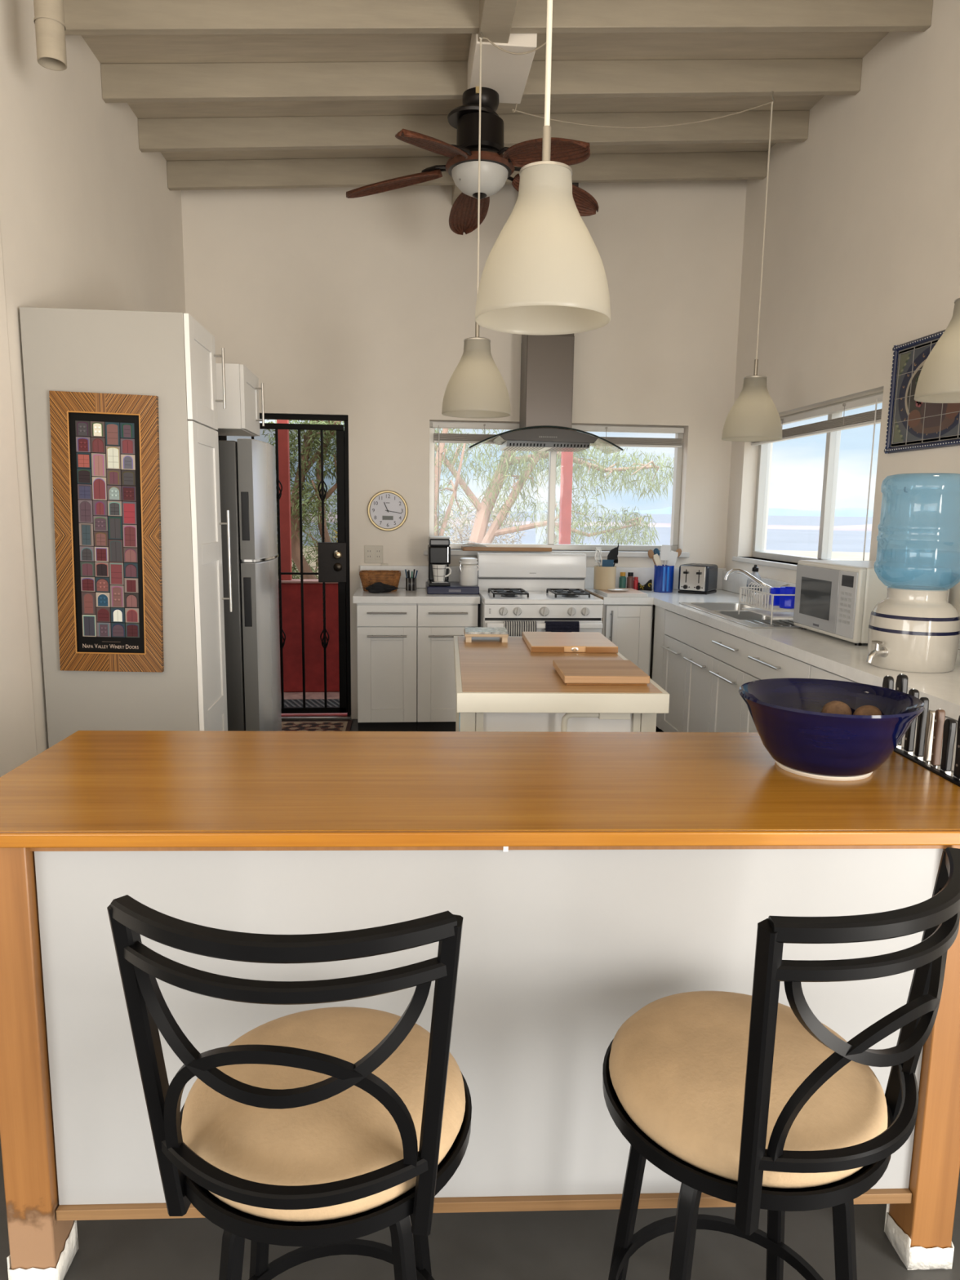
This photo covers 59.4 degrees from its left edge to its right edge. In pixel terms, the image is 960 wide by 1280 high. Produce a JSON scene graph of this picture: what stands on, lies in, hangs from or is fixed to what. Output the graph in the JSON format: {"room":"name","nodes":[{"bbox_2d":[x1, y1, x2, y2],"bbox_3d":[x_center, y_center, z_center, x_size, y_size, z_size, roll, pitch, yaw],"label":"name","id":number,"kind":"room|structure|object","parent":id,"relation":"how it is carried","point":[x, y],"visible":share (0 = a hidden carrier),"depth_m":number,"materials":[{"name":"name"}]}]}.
{"room":"kitchen","nodes":[
{"label":"kitchen","id":0,"kind":"room"},
{"bbox_2d":[0,0,185,754],"bbox_3d":[-1.826,-1.048,3.293,0.200,4.000,4.730,0,9,-5],"label":"wall","id":1,"kind":"structure","parent":0,"point":[90,220],"depth_m":3.56,"materials":[{"name":"white paint"}]},
{"bbox_2d":[0,221,37,777],"bbox_3d":[-1.633,-0.847,2.006,0.072,4.000,2.100,0,9,-5],"label":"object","id":2,"kind":"structure","parent":1,"relation":"attached to","point":[18,744],"depth_m":3.03,"materials":[{"name":"white paint"}]},
{"bbox_2d":[215,363,264,436],"bbox_3d":[-1.472,-1.224,4.309,0.687,0.308,0.440,0,9,-5],"label":"upper cabinet","id":3,"kind":"object","parent":1,"relation":"attached to","point":[241,416],"visible":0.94,"depth_m":4.13,"materials":[{"name":"white"}]},
{"bbox_2d":[181,179,746,719],"bbox_3d":[-0.086,-1.426,5.898,4.140,4.000,0.200,0,9,-5],"label":"wall","id":4,"kind":"structure","parent":0,"point":[362,308],"depth_m":5.69,"materials":[{"name":"white paint"}]},
{"bbox_2d":[217,413,351,715],"bbox_3d":[-1.362,-0.483,5.846,0.906,2.114,0.136,0,9,-5],"label":"door","id":5,"kind":"structure","parent":4,"relation":"in","point":[333,557],"depth_m":5.86,"materials":[{"name":"black metal"}]},
{"bbox_2d":[281,712,351,720],"bbox_3d":[-1.378,0.549,6.031,0.908,0.022,0.150,0,9,-5],"label":"trim","id":6,"kind":"structure","parent":4,"relation":"attached to","point":[330,716],"depth_m":6.00,"materials":[{"name":"silver metal"}]},
{"bbox_2d":[364,545,382,563],"bbox_3d":[-0.740,-0.596,5.861,0.128,0.123,0.009,0,9,-5],"label":"outlet plate","id":7,"kind":"object","parent":4,"relation":"attached to","point":[372,553],"visible":1,"depth_m":5.86,"materials":[{"name":"beige plastic"}]},
{"bbox_2d":[367,489,408,531],"bbox_3d":[-0.637,-0.892,5.814,0.280,0.280,0.030,0,9,-5],"label":"wall clock","id":8,"kind":"object","parent":4,"relation":"attached to","point":[387,510],"visible":1,"depth_m":5.81,"materials":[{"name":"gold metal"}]},
{"bbox_2d":[452,0,517,205],"bbox_3d":[0.047,-2.675,3.719,0.130,0.185,3.730,0,9,-5],"label":"trim","id":9,"kind":"structure","parent":4,"relation":"attached to","point":[495,16],"depth_m":3.46,"materials":[{"name":"wood"}]},
{"bbox_2d":[466,33,537,103],"bbox_3d":[0.092,-2.683,3.864,0.263,0.172,0.520,0,9,-5],"label":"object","id":10,"kind":"structure","parent":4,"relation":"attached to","point":[506,73],"depth_m":3.81,"materials":[{"name":"white paint"}]},
{"bbox_2d":[346,86,599,235],"bbox_3d":[-0.008,-2.407,4.163,1.351,0.468,1.293,0,9,-5],"label":"ceiling fan","id":11,"kind":"object","parent":10,"relation":"hanging from","point":[496,167],"visible":0.86,"depth_m":4.01,"materials":[{"name":"wood"}]},
{"bbox_2d":[360,564,725,589],"bbox_3d":[0.469,-0.443,5.984,2.620,0.155,0.030,0,9,-5],"label":"backsplash","id":12,"kind":"structure","parent":4,"relation":"attached to","point":[644,575],"depth_m":5.99,"materials":[{"name":"tile"}]},
{"bbox_2d":[465,182,623,453],"bbox_3d":[0.424,-2.146,5.478,1.005,1.806,0.498,0,9,-5],"label":"range hood","id":13,"kind":"object","parent":4,"relation":"attached to","point":[547,362],"visible":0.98,"depth_m":5.50,"materials":[{"name":"grey metal"}]},
{"bbox_2d":[499,440,590,452],"bbox_3d":[0.424,-1.286,5.600,0.540,0.038,0.400,0,9,-5],"label":"filter","id":14,"kind":"object","parent":13,"relation":"on","point":[528,446],"depth_m":5.43,"materials":[{"name":"silver metal"}]},
{"bbox_2d":[423,421,689,557],"bbox_3d":[0.550,-1.061,5.974,1.900,0.923,0.215,0,9,-5],"label":"window","id":15,"kind":"structure","parent":4,"relation":"in","point":[624,550],"depth_m":6.03,"materials":[{"name":"wood"}]},
{"bbox_2d":[461,545,551,551],"bbox_3d":[0.182,-0.641,5.903,0.618,0.026,0.198,0,9,-5],"label":"serving tray","id":16,"kind":"object","parent":15,"relation":"on","point":[464,548],"visible":1,"depth_m":5.80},
{"bbox_2d":[431,422,684,536],"bbox_3d":[0.552,-1.090,5.955,1.780,0.835,0.062,0,9,-5],"label":"window blind","id":17,"kind":"object","parent":15,"relation":"attached to","point":[438,437],"visible":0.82,"depth_m":5.91,"materials":[{"name":"white plastic"}]},
{"bbox_2d":[0,719,959,1279],"bbox_3d":[-0.658,1.379,1.170,6.100,0.120,10.200,0,9,-5],"label":"floor","id":18,"kind":"structure","parent":0,"point":[576,1244],"depth_m":1.72,"materials":[{"name":"grey paint"}]},
{"bbox_2d":[19,306,232,747],"bbox_3d":[-1.405,-0.169,3.514,0.650,2.206,0.450,0,9,-5],"label":"pantry cabinet","id":19,"kind":"object","parent":18,"relation":"on","point":[168,356],"visible":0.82,"depth_m":3.27,"materials":[{"name":"grey"}]},
{"bbox_2d":[48,391,164,672],"bbox_3d":[-1.427,-0.401,3.233,0.410,1.066,0.027,0,9,-5],"label":"framed poster","id":20,"kind":"object","parent":19,"relation":"attached to","point":[105,446],"visible":1,"depth_m":3.23,"materials":[{"name":"brown wood"}]},
{"bbox_2d":[68,412,144,653],"bbox_3d":[-1.427,-0.400,3.231,0.281,0.919,0.002,0,9,-5],"label":"print","id":21,"kind":"object","parent":20,"relation":"attached to","point":[106,450],"depth_m":3.23},
{"bbox_2d":[217,438,281,731],"bbox_3d":[-1.414,-0.084,4.298,0.742,1.800,0.682,0,9,-5],"label":"refrigerator","id":22,"kind":"object","parent":18,"relation":"on","point":[246,466],"visible":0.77,"depth_m":4.00,"materials":[{"name":"grey"}]},
{"bbox_2d":[106,894,471,1279],"bbox_3d":[-0.232,0.798,1.239,0.435,1.018,0.491,1,9,4],"label":"bar stool","id":23,"kind":"object","parent":18,"relation":"on","point":[319,1131],"visible":1,"depth_m":1.06,"materials":[{"name":"metal"}]},
{"bbox_2d":[181,1006,465,1222],"bbox_3d":[-0.227,0.665,1.248,0.411,0.084,0.411,1,9,4],"label":"seat cushion","id":24,"kind":"object","parent":23,"relation":"on","point":[347,1137],"depth_m":1.13,"materials":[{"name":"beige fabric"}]},
{"bbox_2d":[281,720,352,731],"bbox_3d":[-1.206,0.617,5.646,0.660,0.008,0.580,0,9,-5],"label":"rug","id":25,"kind":"object","parent":18,"relation":"on","point":[335,725],"visible":0.34,"depth_m":5.79,"materials":[{"name":"fabric"}]},
{"bbox_2d":[356,603,417,731],"bbox_3d":[-0.620,0.173,5.662,0.382,0.897,0.597,0,9,-5],"label":"base cabinet","id":26,"kind":"object","parent":18,"relation":"on","point":[387,633],"visible":0.95,"depth_m":5.40,"materials":[{"name":"white"}]},
{"bbox_2d":[352,587,479,604],"bbox_3d":[-0.425,-0.297,5.618,0.805,0.046,0.575,0,9,-5],"label":"countertop","id":27,"kind":"structure","parent":26,"relation":"on","point":[420,596],"depth_m":5.35,"materials":[{"name":"stone"}]},
{"bbox_2d":[359,569,400,591],"bbox_3d":[-0.673,-0.400,5.689,0.280,0.130,0.207,0,9,-5],"label":"wicker basket","id":28,"kind":"object","parent":27,"relation":"on","point":[370,577],"visible":0.84,"depth_m":5.60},
{"bbox_2d":[364,582,399,593],"bbox_3d":[-0.647,-0.345,5.529,0.236,0.070,0.106,0,9,-5],"label":"pouch","id":29,"kind":"object","parent":27,"relation":"on","point":[379,587],"visible":1,"depth_m":5.50,"materials":[{"name":"black fabric"}]},
{"bbox_2d":[426,581,479,594],"bbox_3d":[-0.191,-0.352,5.683,0.339,0.050,0.392,0,9,-5],"label":"tray","id":30,"kind":"object","parent":27,"relation":"on","point":[455,588],"visible":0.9,"depth_m":5.50,"materials":[{"name":"blue plastic"}]},
{"bbox_2d":[427,535,450,586],"bbox_3d":[-0.276,-0.533,5.643,0.142,0.317,0.320,0,9,-5],"label":"coffee maker","id":31,"kind":"object","parent":30,"relation":"on","point":[438,547],"visible":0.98,"depth_m":5.50,"materials":[{"name":"black plastic"}]},
{"bbox_2d":[431,564,451,582],"bbox_3d":[-0.260,-0.442,5.551,0.116,0.113,0.096,6,10,29],"label":"coffee mug","id":32,"kind":"object","parent":31,"relation":"on","point":[438,571],"visible":0.92,"depth_m":5.53,"materials":[{"name":"white ceramic"}]},
{"bbox_2d":[458,557,479,586],"bbox_3d":[-0.072,-0.459,5.612,0.134,0.185,0.122,0,9,-5],"label":"canister","id":33,"kind":"object","parent":30,"relation":"on","point":[468,569],"visible":1,"depth_m":5.56,"materials":[{"name":"white ceramic"}]},
{"bbox_2d":[416,604,478,731],"bbox_3d":[-0.234,0.173,5.697,0.389,0.897,0.597,0,9,-5],"label":"base cabinet","id":34,"kind":"object","parent":18,"relation":"on","point":[437,624],"visible":0.69,"depth_m":5.43,"materials":[{"name":"white"}]},
{"bbox_2d":[0,730,959,1279],"bbox_3d":[-0.003,0.746,1.910,2.026,0.924,0.693,0,9,-2],"label":"bar table","id":35,"kind":"object","parent":18,"relation":"on","point":[594,879],"visible":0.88,"depth_m":1.58,"materials":[{"name":"brown wood"}]},
{"bbox_2d":[738,678,924,781],"bbox_3d":[0.781,0.206,1.903,0.386,0.167,0.386,0,9,-5],"label":"fruit bowl","id":36,"kind":"object","parent":35,"relation":"on","point":[788,720],"visible":0.99,"depth_m":1.81,"materials":[{"name":"ceramic"}]},
{"bbox_2d":[821,701,852,715],"bbox_3d":[0.848,0.180,2.003,0.068,0.071,0.068,0,9,-5],"label":"fruit","id":37,"kind":"object","parent":36,"relation":"in","point":[832,707],"visible":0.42,"depth_m":1.98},
{"bbox_2d":[853,705,881,715],"bbox_3d":[0.914,0.191,1.978,0.073,0.076,0.073,0,9,-5],"label":"fruit","id":38,"kind":"object","parent":36,"relation":"in","point":[865,709],"visible":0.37,"depth_m":1.96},
{"bbox_2d":[893,747,959,786],"bbox_3d":[1.025,0.303,1.919,0.020,0.033,0.580,0,9,-2],"label":"rack","id":39,"kind":"object","parent":35,"relation":"attached to","point":[923,764],"visible":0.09,"depth_m":1.91,"materials":[{"name":"black plastic"}]},
{"bbox_2d":[895,673,908,749],"bbox_3d":[1.033,0.280,2.094,0.019,0.397,0.032,0,9,-2],"label":"kitchen knife","id":40,"kind":"object","parent":39,"relation":"attached to","point":[901,684],"visible":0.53,"depth_m":2.06,"materials":[{"name":"black plastic"}]},
{"bbox_2d":[903,688,919,755],"bbox_3d":[1.035,0.300,2.041,0.019,0.372,0.026,0,9,-2],"label":"kitchen knife","id":41,"kind":"object","parent":39,"relation":"attached to","point":[909,737],"visible":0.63,"depth_m":2.02,"materials":[{"name":"black plastic"}]},
{"bbox_2d":[914,697,928,760],"bbox_3d":[1.037,0.313,1.997,0.017,0.361,0.019,0,9,-2],"label":"kitchen knife","id":42,"kind":"object","parent":39,"relation":"attached to","point":[922,718],"visible":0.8,"depth_m":1.98,"materials":[{"name":"black plastic"}]},
{"bbox_2d":[923,710,935,764],"bbox_3d":[1.038,0.330,1.962,0.017,0.338,0.016,0,9,-2],"label":"kitchen knife","id":43,"kind":"object","parent":39,"relation":"attached to","point":[931,714],"visible":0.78,"depth_m":1.94,"materials":[{"name":"silver"}]},
{"bbox_2d":[930,708,945,768],"bbox_3d":[1.040,0.329,1.931,0.019,0.349,0.018,0,9,-2],"label":"kitchen knife","id":44,"kind":"object","parent":39,"relation":"attached to","point":[940,714],"visible":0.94,"depth_m":1.91,"materials":[{"name":"wood"}]},
{"bbox_2d":[939,718,956,775],"bbox_3d":[1.041,0.342,1.891,0.017,0.336,0.027,0,9,-2],"label":"kitchen knife","id":45,"kind":"object","parent":39,"relation":"attached to","point":[949,730],"visible":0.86,"depth_m":1.87,"materials":[{"name":"black plastic"}]},
{"bbox_2d":[952,715,959,780],"bbox_3d":[1.043,0.338,1.839,0.019,0.361,0.034,0,9,-2],"label":"kitchen knife","id":46,"kind":"object","parent":39,"relation":"attached to","point":[957,765],"visible":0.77,"depth_m":1.82,"materials":[{"name":"black plastic"}]},
{"bbox_2d":[476,552,603,633],"bbox_3d":[0.365,0.040,5.600,0.748,1.205,0.775,0,9,-5],"label":"gas stove","id":47,"kind":"object","parent":18,"relation":"on","point":[540,588],"visible":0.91,"depth_m":5.57,"materials":[{"name":"white metal"}]},
{"bbox_2d":[503,621,536,636],"bbox_3d":[0.245,-0.027,5.194,0.201,0.179,0.050,0,9,-5],"label":"dish towel","id":48,"kind":"object","parent":47,"relation":"hanging from","point":[513,628],"visible":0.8,"depth_m":5.17,"materials":[{"name":"fabric"}]},
{"bbox_2d":[478,591,603,604],"bbox_3d":[0.375,-0.277,5.488,0.748,0.032,0.540,0,9,-5],"label":"cooktop","id":49,"kind":"object","parent":47,"relation":"in","point":[486,597],"depth_m":5.27,"materials":[{"name":"metal"}]},
{"bbox_2d":[544,621,579,631],"bbox_3d":[0.507,-0.077,5.210,0.211,0.079,0.050,0,9,-5],"label":"dish towel","id":50,"kind":"object","parent":47,"relation":"hanging from","point":[550,626],"visible":0.92,"depth_m":5.19,"materials":[{"name":"black fabric"}]},
{"bbox_2d":[453,635,669,732],"bbox_3d":[0.231,0.534,3.282,0.665,0.930,1.200,0,9,-2],"label":"kitchen island","id":51,"kind":"object","parent":18,"relation":"on","point":[500,686],"visible":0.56,"depth_m":2.74,"materials":[{"name":"beige paint"}]},
{"bbox_2d":[463,626,508,642],"bbox_3d":[0.025,-0.023,3.679,0.187,0.044,0.160,0,9,-2],"label":"trivet","id":52,"kind":"object","parent":51,"relation":"on","point":[469,632],"visible":1,"depth_m":3.60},
{"bbox_2d":[522,631,617,653],"bbox_3d":[0.371,0.007,3.570,0.350,0.026,0.412,0,9,-2],"label":"cutting board","id":53,"kind":"object","parent":51,"relation":"on","point":[536,642],"visible":1,"depth_m":3.47,"materials":[{"name":"brown wood"}]},
{"bbox_2d":[552,659,649,685],"bbox_3d":[0.408,0.110,2.886,0.280,0.032,0.305,0,9,-2],"label":"cutting board","id":54,"kind":"object","parent":51,"relation":"on","point":[572,672],"visible":1,"depth_m":2.79,"materials":[{"name":"brown wood"}]},
{"bbox_2d":[584,589,653,675],"bbox_3d":[0.928,0.148,5.799,0.360,0.945,0.597,0,9,-5],"label":"base cabinet","id":55,"kind":"object","parent":18,"relation":"on","point":[628,627],"visible":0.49,"depth_m":5.51,"materials":[{"name":"white"}]},
{"bbox_2d":[652,605,813,732],"bbox_3d":[1.549,0.376,4.543,0.712,0.895,2.130,0,9,-5],"label":"base cabinet","id":56,"kind":"object","parent":18,"relation":"on","point":[702,668],"visible":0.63,"depth_m":4.56,"materials":[{"name":"white"}]},
{"bbox_2d":[586,589,959,720],"bbox_3d":[1.442,-0.013,3.940,1.005,0.046,4.300,0,9,-5],"label":"countertop","id":57,"kind":"structure","parent":56,"relation":"on","point":[843,658],"depth_m":3.52,"materials":[{"name":"stone"}]},
{"bbox_2d":[593,587,648,596],"bbox_3d":[0.940,-0.320,5.665,0.270,0.022,0.400,0,9,-5],"label":"cutting board","id":58,"kind":"object","parent":57,"relation":"on","point":[631,592],"visible":0.84,"depth_m":5.51,"materials":[{"name":"white plastic"}]},
{"bbox_2d":[593,565,616,590],"bbox_3d":[0.851,-0.425,5.742,0.154,0.158,0.154,0,9,-5],"label":"utensil crock","id":59,"kind":"object","parent":58,"relation":"on","point":[604,577],"visible":0.88,"depth_m":5.68,"materials":[{"name":"beige"}]},
{"bbox_2d":[653,564,674,592],"bbox_3d":[1.279,-0.428,5.862,0.138,0.185,0.139,0,9,-5],"label":"utensil cup","id":60,"kind":"object","parent":57,"relation":"on","point":[664,575],"visible":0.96,"depth_m":5.81,"materials":[{"name":"blue metal"}]},
{"bbox_2d":[678,563,717,594],"bbox_3d":[1.506,-0.425,5.829,0.210,0.196,0.251,6,10,32],"label":"toaster","id":61,"kind":"object","parent":57,"relation":"on","point":[693,578],"visible":1,"depth_m":5.74,"materials":[{"name":"silver"}]},
{"bbox_2d":[679,602,800,627],"bbox_3d":[1.494,-0.060,4.630,0.469,0.179,1.089,0,9,-5],"label":"sink","id":62,"kind":"object","parent":57,"relation":"in","point":[727,611],"visible":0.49,"depth_m":4.71,"materials":[{"name":"silver metal"}]},
{"bbox_2d":[692,603,755,610],"bbox_3d":[1.440,-0.108,4.943,0.315,0.176,0.355,0,9,-5],"label":"basin","id":63,"kind":"object","parent":62,"relation":"in","point":[708,606],"depth_m":5.11,"materials":[{"name":"silver metal"}]},
{"bbox_2d":[715,611,793,619],"bbox_3d":[1.476,-0.046,4.547,0.315,0.176,0.370,0,9,-5],"label":"basin","id":64,"kind":"object","parent":62,"relation":"in","point":[733,615],"depth_m":4.72,"materials":[{"name":"silver metal"}]},
{"bbox_2d":[737,582,795,624],"bbox_3d":[1.548,-0.196,4.335,0.277,0.178,0.412,0,9,-5],"label":"dish rack","id":65,"kind":"object","parent":62,"relation":"on","point":[771,611],"visible":0.64,"depth_m":4.32,"materials":[{"name":"white metal"}]},
{"bbox_2d":[742,608,793,617],"bbox_3d":[1.548,-0.140,4.343,0.250,0.006,0.385,0,9,-5],"label":"drip tray","id":66,"kind":"object","parent":65,"relation":"on","point":[775,615],"depth_m":4.29,"materials":[{"name":"white plastic"}]},
{"bbox_2d":[778,586,795,608],"bbox_3d":[1.556,-0.214,4.249,0.085,0.104,0.085,3,9,17],"label":"tumbler","id":67,"kind":"object","parent":65,"relation":"in","point":[785,602],"visible":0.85,"depth_m":4.21,"materials":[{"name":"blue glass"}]},
{"bbox_2d":[724,568,790,590],"bbox_3d":[1.663,-0.314,5.050,0.415,0.215,0.060,9,12,43],"label":"faucet","id":68,"kind":"object","parent":57,"relation":"on","point":[747,574],"visible":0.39,"depth_m":5.07,"materials":[{"name":"silver metal"}]},
{"bbox_2d":[793,560,951,645],"bbox_3d":[1.746,-0.179,3.809,0.412,0.330,0.570,0,9,-5],"label":"microwave","id":69,"kind":"object","parent":57,"relation":"on","point":[836,598],"visible":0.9,"depth_m":3.61,"materials":[{"name":"white"}]},
{"bbox_2d":[866,585,959,673],"bbox_3d":[1.569,-0.047,3.071,0.324,0.290,0.300,3,9,15],"label":"crock","id":70,"kind":"object","parent":57,"relation":"on","point":[915,628],"visible":1,"depth_m":2.96,"materials":[{"name":"beige ceramic"}]},
{"bbox_2d":[602,847,959,1279],"bbox_3d":[0.420,0.796,1.312,0.455,1.017,0.501,-5,10,-33],"label":"bar stool","id":71,"kind":"object","parent":18,"relation":"on","point":[753,1103],"visible":1,"depth_m":1.16,"materials":[{"name":"metal"}]},
{"bbox_2d":[608,991,887,1188],"bbox_3d":[0.409,0.664,1.311,0.411,0.084,0.411,-5,10,-33],"label":"seat cushion","id":72,"kind":"object","parent":71,"relation":"on","point":[677,1064],"depth_m":1.21,"materials":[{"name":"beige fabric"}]},
{"bbox_2d":[810,666,957,776],"bbox_3d":[1.716,0.660,2.712,0.712,0.895,1.588,0,9,-5],"label":"base cabinet","id":73,"kind":"object","parent":18,"relation":"on","point":[816,673],"visible":0.02,"depth_m":3.16,"materials":[{"name":"white"}]},
{"bbox_2d":[81,31,888,160],"bbox_3d":[-0.674,-2.267,0.501,6.350,0.500,10.400,0,9,-5],"label":"ceiling","id":74,"kind":"structure","parent":0,"point":[209,48],"depth_m":4.12,"materials":[{"name":"wood"}]},
{"bbox_2d":[33,0,66,71],"bbox_3d":[-1.464,-2.349,2.835,0.097,0.750,0.097,0,9,-5],"label":"vent pipe","id":75,"kind":"object","parent":74,"relation":"attached to","point":[49,15],"visible":1,"depth_m":2.85,"materials":[{"name":"metal"}]},
{"bbox_2d":[441,31,546,418],"bbox_3d":[0.063,-1.795,3.659,0.448,1.589,0.309,0,9,-5],"label":"pendant lamp","id":76,"kind":"object","parent":74,"relation":"hanging from","point":[476,388],"visible":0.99,"depth_m":3.65,"materials":[{"name":"white glass"}]},
{"bbox_2d":[475,0,610,335],"bbox_3d":[0.155,-1.588,1.800,0.310,1.734,0.310,-1,9,-13],"label":"pendant lamp","id":77,"kind":"object","parent":74,"relation":"hanging from","point":[544,273],"visible":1,"depth_m":1.83,"materials":[{"name":"white glass"}]},
{"bbox_2d":[511,90,782,441],"bbox_3d":[0.899,-1.910,4.256,1.469,1.714,0.310,-1,9,-12],"label":"pendant lamp","id":78,"kind":"object","parent":74,"relation":"hanging from","point":[753,416],"visible":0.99,"depth_m":4.38,"materials":[{"name":"white glass"}]},
{"bbox_2d":[914,297,959,403],"bbox_3d":[1.664,-1.746,2.725,0.310,1.864,0.310,1,9,2],"label":"pendant lamp","id":79,"kind":"object","parent":74,"relation":"hanging from","point":[939,379],"visible":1,"depth_m":2.81,"materials":[{"name":"white glass"}]},
{"bbox_2d":[724,0,959,614],"bbox_3d":[2.335,-0.645,1.042,0.200,4.000,10.030,0,9,-5],"label":"wall","id":80,"kind":"structure","parent":0,"point":[861,256],"depth_m":4.22,"materials":[{"name":"white paint"}]},
{"bbox_2d":[166,151,768,190],"bbox_3d":[-0.028,-2.932,5.256,3.740,0.388,0.048,0,9,-5],"label":"joist","id":81,"kind":"object","parent":80,"relation":"attached to","point":[202,175],"depth_m":5.19,"materials":[{"name":"wood"}]},
{"bbox_2d":[137,110,809,152],"bbox_3d":[0.022,-2.846,4.705,3.740,0.388,0.048,0,9,-5],"label":"joist","id":82,"kind":"object","parent":80,"relation":"attached to","point":[317,132],"depth_m":4.66,"materials":[{"name":"wood"}]},
{"bbox_2d":[100,57,862,102],"bbox_3d":[0.073,-2.760,4.149,3.740,0.388,0.048,0,9,-5],"label":"joist","id":83,"kind":"object","parent":80,"relation":"attached to","point":[393,80],"depth_m":4.11,"materials":[{"name":"wood"}]},
{"bbox_2d":[63,0,933,35],"bbox_3d":[0.125,-2.670,3.574,3.740,0.388,0.048,0,9,-5],"label":"joist","id":84,"kind":"object","parent":80,"relation":"attached to","point":[82,17],"depth_m":3.55,"materials":[{"name":"wood"}]},
{"bbox_2d":[732,391,883,570],"bbox_3d":[1.946,-0.892,4.982,0.200,0.947,1.730,0,9,-5],"label":"window","id":85,"kind":"structure","parent":80,"relation":"in","point":[831,459],"depth_m":4.99,"materials":[{"name":"wood"}]},
{"bbox_2d":[751,393,883,560],"bbox_3d":[1.925,-0.920,4.976,0.062,0.835,1.630,0,9,-5],"label":"window blind","id":86,"kind":"object","parent":85,"relation":"attached to","point":[873,417],"visible":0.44,"depth_m":4.59,"materials":[{"name":"fabric"}]},
{"bbox_2d":[721,570,959,649],"bbox_3d":[1.956,-0.105,3.972,0.025,0.140,4.300,0,9,-5],"label":"backsplash","id":87,"kind":"structure","parent":80,"relation":"attached to","point":[735,580],"depth_m":5.76,"materials":[{"name":"tile"}]},
{"bbox_2d":[884,329,959,453],"bbox_3d":[1.983,-1.087,3.670,0.031,0.496,0.680,0,9,-5],"label":"tile mural","id":88,"kind":"object","parent":80,"relation":"attached to","point":[913,424],"visible":0.77,"depth_m":3.82,"materials":[{"name":"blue tile"}]},
{"label":"outside","id":89,"kind":"structure","parent":0,"visible":0},
{"bbox_2d":[528,506,873,516],"bbox_3d":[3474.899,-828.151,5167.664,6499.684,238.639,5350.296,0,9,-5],"label":"mountains","id":90,"kind":"structure","parent":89,"point":[844,512],"depth_m":6224.74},
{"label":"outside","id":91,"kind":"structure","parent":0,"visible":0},
{"bbox_2d":[277,545,870,579],"bbox_3d":[0.415,7.447,-4.522,165.902,9.750,161.548,0,9,-5],"label":"ground","id":92,"kind":"structure","parent":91,"point":[855,556],"depth_m":50.93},
{"bbox_2d":[260,419,344,579],"bbox_3d":[-1.712,-1.066,8.720,1.059,3.038,0.945,0,9,-5],"label":"tree","id":93,"kind":"object","parent":92,"relation":"on","point":[307,450],"visible":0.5,"depth_m":8.55,"materials":[{"name":"green plant"}]},
{"bbox_2d":[291,481,337,579],"bbox_3d":[-2.102,-1.166,12.021,1.597,2.218,1.136,0,9,-5],"label":"bush","id":94,"kind":"object","parent":92,"relation":"on","point":[313,540],"visible":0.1,"depth_m":11.87,"materials":[{"name":"green plant"}]},
{"bbox_2d":[434,428,476,542],"bbox_3d":[-0.438,-1.173,9.534,0.852,3.030,0.672,0,9,-5],"label":"slender tree","id":95,"kind":"object","parent":92,"relation":"on","point":[442,531],"visible":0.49,"depth_m":9.43,"materials":[{"name":"green plant"}]},
{"bbox_2d":[439,493,526,543],"bbox_3d":[-0.013,-1.179,12.603,1.542,2.122,1.198,-1,9,-14],"label":"bush","id":96,"kind":"object","parent":92,"relation":"on","point":[460,531],"visible":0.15,"depth_m":12.46,"materials":[{"name":"green plant"}]},
{"bbox_2d":[435,427,674,545],"bbox_3d":[0.691,-1.605,10.642,3.626,3.619,1.310,2,9,7],"label":"tree","id":97,"kind":"object","parent":92,"relation":"on","point":[508,459],"visible":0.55,"depth_m":10.44,"materials":[{"name":"green plant"}]},
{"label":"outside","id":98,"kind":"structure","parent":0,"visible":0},
{"bbox_2d":[302,511,871,530],"bbox_3d":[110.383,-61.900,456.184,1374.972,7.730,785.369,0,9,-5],"label":"hills","id":99,"kind":"structure","parent":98,"point":[854,527],"depth_m":638.39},
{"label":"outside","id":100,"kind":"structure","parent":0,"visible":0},
{"bbox_2d":[276,509,872,552],"bbox_3d":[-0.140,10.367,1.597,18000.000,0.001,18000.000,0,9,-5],"label":"sea","id":101,"kind":"structure","parent":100,"point":[793,540],"depth_m":428.70,"materials":[{"name":"liquid"}]},
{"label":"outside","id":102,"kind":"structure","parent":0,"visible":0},
{"bbox_2d":[280,691,339,699],"bbox_3d":[-0.864,0.593,6.745,8.500,0.230,0.990,0,9,-5],"label":"floor","id":103,"kind":"structure","parent":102,"point":[287,695],"depth_m":6.86,"materials":[{"name":"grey concrete"}]},
{"bbox_2d":[278,578,339,692],"bbox_3d":[-2.882,-0.035,6.850,4.500,0.925,0.180,0,9,-5],"label":"wall","id":104,"kind":"structure","parent":103,"relation":"on","point":[313,588],"depth_m":6.91,"materials":[{"name":"red paint"}]},
{"bbox_2d":[276,419,292,580],"bbox_3d":[-1.574,-1.404,6.751,0.084,1.844,0.084,0,9,-5],"label":"porch post","id":105,"kind":"object","parent":104,"relation":"on","point":[283,434],"visible":0.46,"depth_m":6.76,"materials":[{"name":"red paint"}]},
{"bbox_2d":[280,698,339,706],"bbox_3d":[-1.364,0.507,6.442,0.850,0.018,0.470,0,9,-5],"label":"door mat","id":106,"kind":"object","parent":103,"relation":"on","point":[308,702],"visible":0.27,"depth_m":6.53,"materials":[{"name":"black rubber"}]},
{"bbox_2d":[559,451,573,544],"bbox_3d":[0.710,-0.947,7.030,0.084,2.770,0.084,0,9,-5],"label":"porch post","id":107,"kind":"object","parent":103,"relation":"on","point":[566,458],"visible":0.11,"depth_m":6.96,"materials":[{"name":"red paint"}]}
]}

